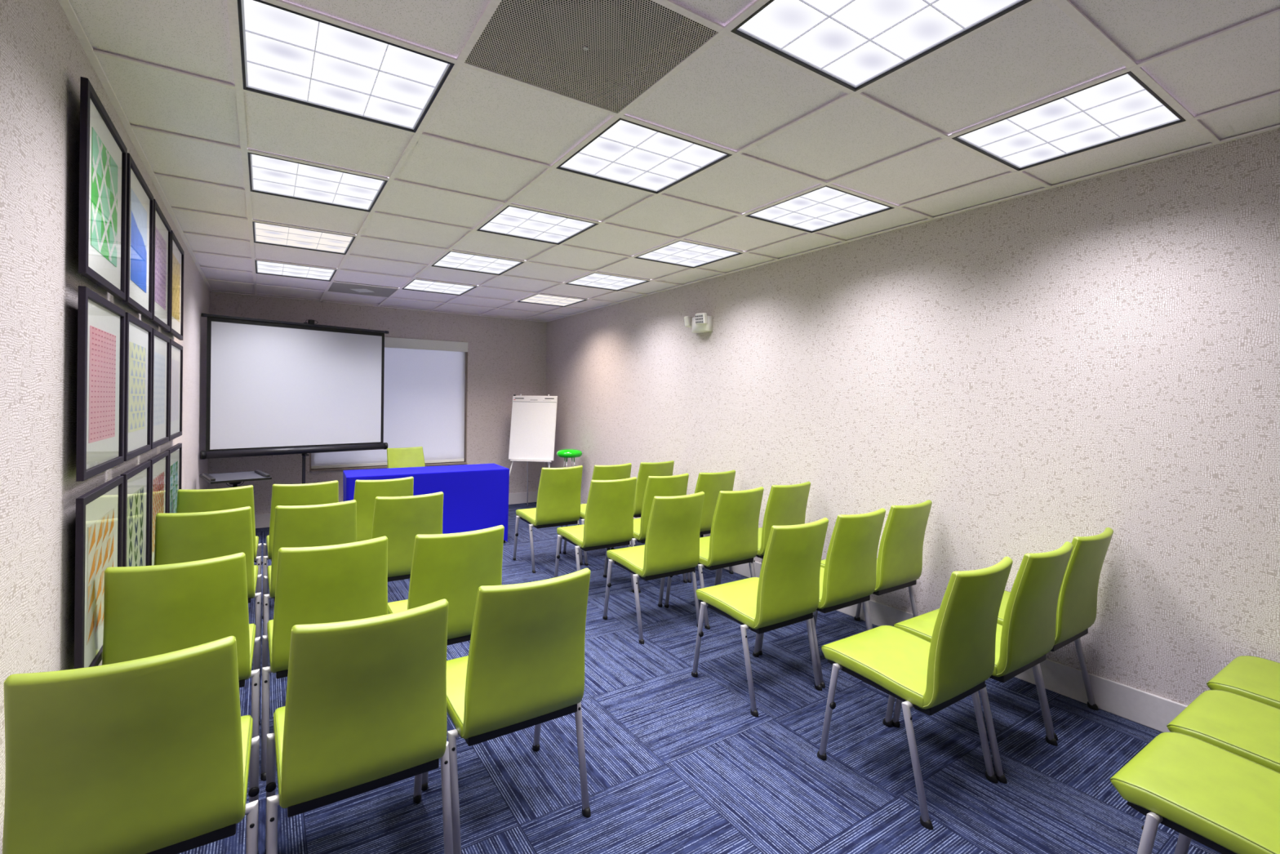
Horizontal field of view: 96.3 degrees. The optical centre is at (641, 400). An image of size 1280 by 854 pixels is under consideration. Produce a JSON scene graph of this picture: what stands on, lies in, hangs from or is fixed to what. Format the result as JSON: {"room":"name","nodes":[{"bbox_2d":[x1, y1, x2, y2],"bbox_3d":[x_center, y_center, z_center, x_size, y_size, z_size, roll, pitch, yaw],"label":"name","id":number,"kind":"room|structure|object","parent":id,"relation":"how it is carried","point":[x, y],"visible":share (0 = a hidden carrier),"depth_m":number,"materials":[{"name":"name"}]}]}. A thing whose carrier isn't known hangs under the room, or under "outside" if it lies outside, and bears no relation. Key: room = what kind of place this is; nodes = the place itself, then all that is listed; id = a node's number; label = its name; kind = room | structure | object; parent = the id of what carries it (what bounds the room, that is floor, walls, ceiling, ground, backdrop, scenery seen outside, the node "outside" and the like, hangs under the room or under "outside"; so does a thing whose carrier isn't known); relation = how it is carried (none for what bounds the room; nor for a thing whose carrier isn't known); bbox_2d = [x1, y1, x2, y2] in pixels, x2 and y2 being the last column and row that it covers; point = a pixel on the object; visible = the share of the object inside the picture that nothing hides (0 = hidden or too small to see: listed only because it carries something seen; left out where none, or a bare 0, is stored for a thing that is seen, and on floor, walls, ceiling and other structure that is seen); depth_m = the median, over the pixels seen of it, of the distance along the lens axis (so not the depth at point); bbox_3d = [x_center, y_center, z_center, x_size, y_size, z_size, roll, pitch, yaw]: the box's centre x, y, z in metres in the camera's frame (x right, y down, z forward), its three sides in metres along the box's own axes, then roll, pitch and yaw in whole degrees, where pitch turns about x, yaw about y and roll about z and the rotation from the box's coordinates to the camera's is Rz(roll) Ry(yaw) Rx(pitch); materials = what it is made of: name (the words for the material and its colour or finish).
{"room":"conference room","nodes":[
{"label":"conference room","id":0,"kind":"room"},
{"bbox_2d":[0,0,209,853],"bbox_3d":[-2.184,0.077,2.320,0.120,2.705,8.990,1,0,-33],"label":"wall","id":1,"kind":"structure","parent":0,"point":[43,60],"depth_m":1.51,"materials":[{"name":"paint"}]},
{"bbox_2d":[74,475,123,668],"bbox_3d":[-1.827,0.573,1.919,0.048,0.575,0.575,1,0,-33],"label":"framed print","id":2,"kind":"object","parent":1,"relation":"attached to","point":[99,531],"visible":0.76,"depth_m":1.84,"materials":[{"name":"paper"}]},
{"bbox_2d":[75,285,125,481],"bbox_3d":[-1.820,-0.052,1.919,0.048,0.575,0.575,1,0,-33],"label":"framed print","id":3,"kind":"object","parent":1,"relation":"attached to","point":[100,379],"visible":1,"depth_m":1.87,"materials":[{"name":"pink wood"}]},
{"bbox_2d":[78,76,127,300],"bbox_3d":[-1.813,-0.666,1.919,0.048,0.575,0.575,1,0,-33],"label":"framed print","id":4,"kind":"object","parent":1,"relation":"attached to","point":[103,153],"visible":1,"depth_m":1.87,"materials":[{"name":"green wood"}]},
{"bbox_2d":[120,460,151,566],"bbox_3d":[-2.168,0.569,2.438,0.048,0.575,0.575,1,0,-33],"label":"framed print","id":5,"kind":"object","parent":1,"relation":"attached to","point":[136,480],"visible":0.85,"depth_m":2.46,"materials":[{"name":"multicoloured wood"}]},
{"bbox_2d":[122,152,153,319],"bbox_3d":[-2.155,-0.670,2.438,0.048,0.575,0.575,1,0,-33],"label":"framed print","id":6,"kind":"object","parent":1,"relation":"attached to","point":[140,199],"visible":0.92,"depth_m":2.44,"materials":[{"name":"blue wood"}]},
{"bbox_2d":[124,311,152,461],"bbox_3d":[-2.162,-0.056,2.438,0.048,0.575,0.575,1,0,-33],"label":"framed print","id":7,"kind":"object","parent":1,"relation":"attached to","point":[138,335],"visible":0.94,"depth_m":2.44,"materials":[{"name":"white paper"}]},
{"bbox_2d":[147,450,168,565],"bbox_3d":[-2.503,0.565,2.948,0.048,0.575,0.575,1,0,-33],"label":"framed print","id":8,"kind":"object","parent":1,"relation":"attached to","point":[159,482],"visible":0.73,"depth_m":2.92,"materials":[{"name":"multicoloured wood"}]},
{"bbox_2d":[148,198,171,331],"bbox_3d":[-2.490,-0.673,2.948,0.048,0.575,0.575,1,0,-33],"label":"framed print","id":9,"kind":"object","parent":1,"relation":"attached to","point":[162,256],"visible":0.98,"depth_m":2.97,"materials":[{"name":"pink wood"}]},
{"bbox_2d":[151,328,169,448],"bbox_3d":[-2.497,-0.060,2.948,0.048,0.575,0.575,1,0,-33],"label":"framed print","id":10,"kind":"object","parent":1,"relation":"attached to","point":[160,407],"visible":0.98,"depth_m":2.97,"materials":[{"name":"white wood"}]},
{"bbox_2d":[165,443,182,513],"bbox_3d":[-2.838,0.562,3.458,0.048,0.575,0.575,1,0,-33],"label":"framed print","id":11,"kind":"object","parent":1,"relation":"attached to","point":[175,451],"visible":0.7,"depth_m":3.48,"materials":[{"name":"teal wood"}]},
{"bbox_2d":[167,230,184,340],"bbox_3d":[-2.825,-0.677,3.458,0.048,0.575,0.575,1,0,-33],"label":"framed print","id":12,"kind":"object","parent":1,"relation":"attached to","point":[177,252],"visible":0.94,"depth_m":3.49,"materials":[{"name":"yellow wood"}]},
{"bbox_2d":[168,338,182,440],"bbox_3d":[-2.832,-0.063,3.458,0.048,0.575,0.575,1,0,-33],"label":"framed print","id":13,"kind":"object","parent":1,"relation":"attached to","point":[175,349],"visible":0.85,"depth_m":3.50,"materials":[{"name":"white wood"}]},
{"bbox_2d":[207,290,546,514],"bbox_3d":[-2.977,0.068,7.106,3.815,2.705,0.120,1,0,-33],"label":"wall","id":14,"kind":"structure","parent":0,"point":[507,357],"depth_m":7.51,"materials":[{"name":"paint"}]},
{"bbox_2d":[309,337,467,471],"bbox_3d":[-3.044,0.018,7.046,1.785,1.587,0.135,1,0,-33],"label":"window","id":15,"kind":"structure","parent":14,"relation":"in","point":[466,353],"depth_m":7.43,"materials":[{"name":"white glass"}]},
{"bbox_2d":[311,337,467,468],"bbox_3d":[-3.026,0.007,7.018,1.777,1.558,0.060,1,0,-33],"label":"roller shade","id":16,"kind":"object","parent":15,"relation":"attached to","point":[424,380],"visible":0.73,"depth_m":7.21,"materials":[{"name":"fabric"}]},
{"bbox_2d":[254,491,537,528],"bbox_3d":[-2.953,1.326,7.050,3.787,0.150,0.014,1,0,-33],"label":"baseboard","id":17,"kind":"structure","parent":14,"relation":"attached to","point":[263,520],"depth_m":7.83,"materials":[{"name":"paint"}]},
{"bbox_2d":[69,0,1279,320],"bbox_3d":[-0.527,-1.118,3.400,3.815,0.001,8.750,1,0,-33],"label":"ceiling","id":18,"kind":"structure","parent":0,"point":[733,95],"depth_m":2.39,"materials":[{"name":"tile"}]},
{"bbox_2d":[255,258,337,281],"bbox_3d":[-3.027,-1.144,5.022,0.585,0.026,0.585,1,0,-33],"label":"recessed light","id":19,"kind":"object","parent":18,"relation":"in","point":[261,267],"visible":0.98,"depth_m":5.04,"materials":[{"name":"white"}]},
{"bbox_2d":[252,218,355,254],"bbox_3d":[-2.357,-1.137,4.003,0.585,0.026,0.585,1,0,-33],"label":"recessed light","id":20,"kind":"object","parent":18,"relation":"in","point":[263,233],"visible":0.98,"depth_m":4.01,"materials":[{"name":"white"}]},
{"bbox_2d":[247,148,387,212],"bbox_3d":[-1.687,-1.129,2.984,0.585,0.026,0.585,1,0,-33],"label":"recessed light","id":21,"kind":"object","parent":18,"relation":"in","point":[269,175],"visible":0.98,"depth_m":2.97,"materials":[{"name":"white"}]},
{"bbox_2d":[237,0,454,133],"bbox_3d":[-1.018,-1.122,1.965,0.585,0.026,0.585,1,0,-33],"label":"recessed light","id":22,"kind":"object","parent":18,"relation":"in","point":[286,55],"visible":0.97,"depth_m":1.93,"materials":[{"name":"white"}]},
{"bbox_2d":[327,280,398,297],"bbox_3d":[-2.852,-1.192,5.866,0.585,0.131,0.585,1,0,-33],"label":"ceiling vent","id":23,"kind":"object","parent":18,"relation":"in","point":[335,286],"visible":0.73,"depth_m":5.84,"materials":[{"name":"metal"}]},
{"bbox_2d":[402,277,477,295],"bbox_3d":[-2.008,-1.133,5.691,0.585,0.026,0.585,1,0,-33],"label":"recessed light","id":24,"kind":"object","parent":18,"relation":"in","point":[415,285],"visible":0.85,"depth_m":5.71,"materials":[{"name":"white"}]},
{"bbox_2d":[404,280,472,293],"bbox_3d":[-2.008,-1.132,5.691,0.568,0.001,0.568,1,0,-33],"label":"diffuser","id":25,"kind":"object","parent":24,"relation":"attached to","point":[454,289],"depth_m":5.70,"materials":[{"name":"white plastic"}]},
{"bbox_2d":[431,248,524,275],"bbox_3d":[-1.338,-1.126,4.673,0.585,0.026,0.585,1,0,-33],"label":"recessed light","id":26,"kind":"object","parent":18,"relation":"in","point":[452,260],"visible":0.88,"depth_m":4.68,"materials":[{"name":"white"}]},
{"bbox_2d":[476,203,598,244],"bbox_3d":[-0.669,-1.118,3.654,0.585,0.026,0.585,1,0,-33],"label":"recessed light","id":27,"kind":"object","parent":18,"relation":"in","point":[511,221],"visible":0.89,"depth_m":3.66,"materials":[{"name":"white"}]},
{"bbox_2d":[517,292,587,306],"bbox_3d":[-0.989,-1.122,6.361,0.585,0.026,0.585,1,0,-33],"label":"recessed light","id":28,"kind":"object","parent":18,"relation":"in","point":[539,299],"visible":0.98,"depth_m":6.39,"materials":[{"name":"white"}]},
{"bbox_2d":[520,293,582,305],"bbox_3d":[-0.989,-1.121,6.361,0.568,0.001,0.568,1,0,-33],"label":"diffuser","id":29,"kind":"object","parent":28,"relation":"attached to","point":[548,300],"depth_m":6.38,"materials":[{"name":"white plastic"}]},
{"bbox_2d":[465,0,718,112],"bbox_3d":[-0.173,-1.164,1.791,0.585,0.130,0.585,1,0,-33],"label":"ceiling vent","id":30,"kind":"object","parent":18,"relation":"in","point":[605,54],"visible":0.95,"depth_m":1.84,"materials":[{"name":"silver metal"}]},
{"bbox_2d":[564,271,650,291],"bbox_3d":[-0.320,-1.115,5.342,0.585,0.026,0.585,1,0,-33],"label":"recessed light","id":31,"kind":"object","parent":18,"relation":"in","point":[594,280],"visible":0.93,"depth_m":5.37,"materials":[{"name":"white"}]},
{"bbox_2d":[556,118,732,194],"bbox_3d":[0.001,-1.111,2.635,0.585,0.026,0.585,1,0,-33],"label":"recessed light","id":32,"kind":"object","parent":18,"relation":"in","point":[628,153],"visible":0.88,"depth_m":2.62,"materials":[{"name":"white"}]},
{"bbox_2d":[57,0,1279,322],"bbox_3d":[-0.527,-1.108,3.401,3.815,0.008,8.750,1,0,-33],"label":"grid","id":33,"kind":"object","parent":18,"relation":"attached to","point":[1069,9],"depth_m":2.36,"materials":[{"name":"white metal"}]},
{"bbox_2d":[634,237,742,268],"bbox_3d":[0.350,-1.107,4.324,0.585,0.026,0.585,1,0,-33],"label":"recessed light","id":34,"kind":"object","parent":18,"relation":"in","point":[680,253],"visible":0.91,"depth_m":4.34,"materials":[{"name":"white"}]},
{"bbox_2d":[745,183,893,232],"bbox_3d":[1.020,-1.100,3.305,0.585,0.026,0.585,1,0,-33],"label":"recessed light","id":35,"kind":"object","parent":18,"relation":"in","point":[826,206],"visible":0.88,"depth_m":3.30,"materials":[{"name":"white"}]},
{"bbox_2d":[730,0,1031,91],"bbox_3d":[0.671,-1.104,1.616,0.585,0.026,0.585,1,0,-33],"label":"recessed light","id":36,"kind":"object","parent":18,"relation":"in","point":[852,44],"visible":0.94,"depth_m":1.70,"materials":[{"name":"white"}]},
{"bbox_2d":[951,67,1186,170],"bbox_3d":[1.690,-1.093,2.286,0.585,0.026,0.585,1,0,-33],"label":"recessed light","id":37,"kind":"object","parent":18,"relation":"in","point":[1122,107],"visible":0.89,"depth_m":2.26,"materials":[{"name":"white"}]},
{"bbox_2d":[178,502,1221,853],"bbox_3d":[-0.555,1.427,3.400,4.015,0.001,8.950,1,0,-33],"label":"floor","id":38,"kind":"structure","parent":0,"point":[677,762],"depth_m":2.26,"materials":[{"name":"carpet"}]},
{"bbox_2d":[2,635,259,853],"bbox_3d":[-1.245,0.982,1.446,0.470,0.874,0.585,1,0,-33],"label":"chair","id":39,"kind":"object","parent":38,"relation":"on","point":[155,754],"visible":1,"depth_m":1.25,"materials":[{"name":"plastic"}]},
{"bbox_2d":[102,552,260,737],"bbox_3d":[-1.719,0.977,2.165,0.470,0.874,0.585,1,0,-33],"label":"chair","id":40,"kind":"object","parent":38,"relation":"on","point":[149,611],"visible":0.64,"depth_m":1.96,"materials":[{"name":"plastic"}]},
{"bbox_2d":[154,506,262,640],"bbox_3d":[-2.286,0.971,3.029,0.470,0.874,0.585,1,0,-33],"label":"chair","id":41,"kind":"object","parent":38,"relation":"on","point":[180,537],"visible":0.38,"depth_m":2.82,"materials":[{"name":"plastic"}]},
{"bbox_2d":[176,484,261,574],"bbox_3d":[-2.751,0.966,3.729,0.470,0.874,0.585,1,0,-33],"label":"chair","id":42,"kind":"object","parent":38,"relation":"on","point":[220,499],"visible":0.33,"depth_m":3.51,"materials":[{"name":"plastic"}]},
{"bbox_2d":[199,469,271,564],"bbox_3d":[-3.478,1.008,4.904,0.418,0.773,0.588,1,0,-44],"label":"stand","id":43,"kind":"object","parent":38,"relation":"on","point":[234,478],"visible":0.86,"depth_m":4.85,"materials":[{"name":"grey laminate"}]},
{"bbox_2d":[199,471,271,484],"bbox_3d":[-3.474,0.651,4.904,0.418,0.017,0.588,1,0,-44],"label":"tray","id":44,"kind":"object","parent":43,"relation":"on","point":[222,477],"depth_m":4.83,"materials":[{"name":"black plastic"}]},
{"bbox_2d":[200,312,388,484],"bbox_3d":[-3.484,0.284,5.841,0.611,2.210,1.669,1,0,43],"label":"projection screen","id":45,"kind":"object","parent":38,"relation":"on","point":[273,387],"visible":0.88,"depth_m":5.66,"materials":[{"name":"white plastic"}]},
{"bbox_2d":[262,480,338,619],"bbox_3d":[-2.344,0.970,3.978,0.470,0.874,0.585,1,0,-33],"label":"chair","id":46,"kind":"object","parent":38,"relation":"on","point":[325,492],"visible":0.41,"depth_m":3.74,"materials":[{"name":"plastic"}]},
{"bbox_2d":[262,499,356,635],"bbox_3d":[-1.860,0.976,3.248,0.470,0.874,0.585,1,0,-33],"label":"chair","id":47,"kind":"object","parent":38,"relation":"on","point":[332,523],"visible":0.37,"depth_m":3.02,"materials":[{"name":"plastic"}]},
{"bbox_2d":[260,536,387,781],"bbox_3d":[-1.327,0.981,2.430,0.470,0.874,0.585,1,0,-33],"label":"chair","id":48,"kind":"object","parent":38,"relation":"on","point":[348,581],"visible":0.61,"depth_m":2.20,"materials":[{"name":"plastic"}]},
{"bbox_2d":[264,598,453,853],"bbox_3d":[-0.839,0.987,1.710,0.470,0.874,0.585,1,0,-33],"label":"chair","id":49,"kind":"object","parent":38,"relation":"on","point":[365,709],"visible":1,"depth_m":1.51,"materials":[{"name":"plastic"}]},
{"bbox_2d":[353,476,413,541],"bbox_3d":[-1.927,0.975,4.206,0.470,0.874,0.585,1,0,-33],"label":"chair","id":50,"kind":"object","parent":38,"relation":"on","point":[366,491],"visible":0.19,"depth_m":3.96,"materials":[{"name":"plastic"}]},
{"bbox_2d":[386,446,425,468],"bbox_3d":[-2.416,0.959,6.094,0.482,0.896,0.600,1,0,-43],"label":"chair","id":51,"kind":"object","parent":38,"relation":"on","point":[404,457],"visible":0.2,"depth_m":6.27,"materials":[{"name":"leather"}]},
{"bbox_2d":[371,491,443,582],"bbox_3d":[-1.488,0.980,3.553,0.470,0.874,0.585,1,0,-33],"label":"chair","id":52,"kind":"object","parent":38,"relation":"on","point":[400,519],"visible":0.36,"depth_m":3.34,"materials":[{"name":"leather"}]},
{"bbox_2d":[387,524,504,644],"bbox_3d":[-0.910,0.986,2.658,0.470,0.874,0.585,1,0,-33],"label":"chair","id":53,"kind":"object","parent":38,"relation":"on","point":[452,567],"visible":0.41,"depth_m":2.45,"materials":[{"name":"leather"}]},
{"bbox_2d":[421,568,591,853],"bbox_3d":[-0.470,0.991,2.018,0.470,0.874,0.585,1,0,-33],"label":"chair","id":54,"kind":"object","parent":38,"relation":"on","point":[523,667],"visible":0.91,"depth_m":1.81,"materials":[{"name":"leather"}]},
{"bbox_2d":[508,394,557,505],"bbox_3d":[-1.395,0.662,7.391,0.678,1.498,0.586,1,0,11],"label":"flip chart","id":55,"kind":"object","parent":38,"relation":"on","point":[533,418],"visible":0.96,"depth_m":7.37,"materials":[{"name":"white paper"}]},
{"bbox_2d":[512,465,582,573],"bbox_3d":[-0.802,0.987,5.025,0.470,0.874,0.585,1,0,-33],"label":"chair","id":56,"kind":"object","parent":38,"relation":"on","point":[558,495],"visible":0.98,"depth_m":4.83,"materials":[{"name":"leather"}]},
{"bbox_2d":[556,448,582,467],"bbox_3d":[-0.873,1.001,6.964,0.312,0.827,0.312,1,0,-33],"label":"stool","id":57,"kind":"object","parent":38,"relation":"on","point":[566,453],"visible":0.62,"depth_m":6.86,"materials":[{"name":"green plastic"}]},
{"bbox_2d":[554,476,636,592],"bbox_3d":[-0.333,0.992,4.323,0.470,0.874,0.585,1,0,-33],"label":"chair","id":58,"kind":"object","parent":38,"relation":"on","point":[609,512],"visible":0.96,"depth_m":4.13,"materials":[{"name":"leather"}]},
{"bbox_2d":[562,462,631,565],"bbox_3d":[-0.386,0.992,5.255,0.470,0.874,0.585,1,0,-33],"label":"chair","id":59,"kind":"object","parent":38,"relation":"on","point":[615,472],"visible":0.16,"depth_m":5.02,"materials":[{"name":"leather"}]},
{"bbox_2d":[610,473,688,592],"bbox_3d":[0.070,0.997,4.569,0.470,0.874,0.585,1,0,-33],"label":"chair","id":60,"kind":"object","parent":38,"relation":"on","point":[675,485],"visible":0.42,"depth_m":4.31,"materials":[{"name":"leather"}]},
{"bbox_2d":[630,460,674,546],"bbox_3d":[0.011,0.996,5.514,0.470,0.874,0.585,1,0,-33],"label":"chair","id":61,"kind":"object","parent":38,"relation":"on","point":[656,468],"visible":0.34,"depth_m":5.25,"materials":[{"name":"leather"}]},
{"bbox_2d":[602,491,704,644],"bbox_3d":[0.092,0.997,3.667,0.470,0.874,0.585,1,0,-33],"label":"chair","id":62,"kind":"object","parent":38,"relation":"on","point":[671,547],"visible":0.99,"depth_m":3.47,"materials":[{"name":"leather"}]},
{"bbox_2d":[687,470,735,582],"bbox_3d":[0.474,1.001,4.815,0.470,0.874,0.585,1,0,-33],"label":"chair","id":63,"kind":"object","parent":38,"relation":"on","point":[711,483],"visible":0.34,"depth_m":4.59,"materials":[{"name":"leather"}]},
{"bbox_2d":[664,486,764,629],"bbox_3d":[0.507,1.001,3.895,0.470,0.874,0.585,1,0,-33],"label":"chair","id":64,"kind":"object","parent":38,"relation":"on","point":[733,540],"visible":0.79,"depth_m":3.69,"materials":[{"name":"leather"}]},
{"bbox_2d":[691,517,828,716],"bbox_3d":[0.609,1.002,2.900,0.470,0.874,0.585,1,0,-33],"label":"chair","id":65,"kind":"object","parent":38,"relation":"on","point":[785,592],"visible":1,"depth_m":2.71,"materials":[{"name":"leather"}]},
{"bbox_2d":[718,481,810,584],"bbox_3d":[0.899,1.005,4.173,0.470,0.874,0.585,1,0,-33],"label":"chair","id":66,"kind":"object","parent":38,"relation":"on","point":[786,504],"visible":0.4,"depth_m":3.93,"materials":[{"name":"leather"}]},
{"bbox_2d":[758,507,885,688],"bbox_3d":[1.001,1.006,3.170,0.470,0.874,0.585,1,0,-33],"label":"chair","id":67,"kind":"object","parent":38,"relation":"on","point":[847,578],"visible":0.68,"depth_m":2.94,"materials":[{"name":"leather"}]},
{"bbox_2d":[814,499,932,629],"bbox_3d":[1.389,1.011,3.449,0.470,0.874,0.585,1,0,-34],"label":"chair","id":68,"kind":"object","parent":38,"relation":"on","point":[900,557],"visible":0.62,"depth_m":3.22,"materials":[{"name":"leather"}]},
{"bbox_2d":[817,556,1013,830],"bbox_3d":[1.059,1.007,2.220,0.470,0.874,0.585,1,0,-33],"label":"chair","id":69,"kind":"object","parent":38,"relation":"on","point":[929,677],"visible":1,"depth_m":2.05,"materials":[{"name":"leather"}]},
{"bbox_2d":[891,541,1073,783],"bbox_3d":[1.461,1.012,2.461,0.470,0.874,0.585,1,0,-33],"label":"chair","id":70,"kind":"object","parent":38,"relation":"on","point":[1025,636],"visible":0.59,"depth_m":2.23,"materials":[{"name":"leather"}]},
{"bbox_2d":[997,527,1113,740],"bbox_3d":[1.860,1.016,2.744,0.470,0.874,0.585,1,0,-34],"label":"chair","id":71,"kind":"object","parent":38,"relation":"on","point":[1077,604],"visible":0.52,"depth_m":2.51,"materials":[{"name":"leather"}]},
{"bbox_2d":[1109,731,1279,853],"bbox_3d":[1.583,1.013,1.407,0.470,0.874,0.585,1,0,-33],"label":"chair","id":72,"kind":"object","parent":38,"relation":"on","point":[1226,802],"visible":1,"depth_m":1.47,"materials":[{"name":"leather"}]},
{"bbox_2d":[1166,689,1279,853],"bbox_3d":[1.977,1.017,1.670,0.470,0.874,0.585,1,0,-33],"label":"chair","id":73,"kind":"object","parent":38,"relation":"on","point":[1248,728],"visible":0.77,"depth_m":1.78,"materials":[{"name":"leather"}]},
{"bbox_2d":[1206,655,1279,708],"bbox_3d":[2.377,1.021,1.948,0.470,0.874,0.585,1,0,-33],"label":"chair","id":74,"kind":"object","parent":38,"relation":"on","point":[1254,677],"visible":0.59,"depth_m":2.07,"materials":[{"name":"leather"}]},
{"bbox_2d":[545,128,1279,705],"bbox_3d":[1.104,0.112,4.481,0.120,2.705,8.990,1,0,-33],"label":"wall","id":75,"kind":"structure","parent":0,"point":[1044,370],"depth_m":2.98,"materials":[{"name":"paint"}]},
{"bbox_2d":[684,312,712,333],"bbox_3d":[0.497,-0.698,5.164,0.160,0.153,0.325,1,0,-33],"label":"emergency light","id":76,"kind":"object","parent":75,"relation":"attached to","point":[701,322],"visible":1,"depth_m":5.08,"materials":[{"name":"beige plastic"}]},
{"bbox_2d":[580,502,1187,732],"bbox_3d":[1.034,1.369,4.444,0.014,0.150,8.750,1,0,-33],"label":"baseboard","id":77,"kind":"structure","parent":75,"relation":"attached to","point":[1155,712],"depth_m":2.73,"materials":[{"name":"paint"}]},
{"bbox_3d":[-2.077,1.043,5.581,1.426,0.736,0.506,1,0,-30],"label":"folding table","id":78,"kind":"object","parent":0,"visible":0},
{"bbox_2d":[342,463,509,542],"bbox_3d":[-2.077,1.034,5.580,1.450,0.732,0.530,1,0,-30],"label":"tablecloth","id":79,"kind":"object","parent":78,"relation":"on","point":[476,496],"visible":0.62,"depth_m":5.52,"materials":[{"name":"blue fabric"}]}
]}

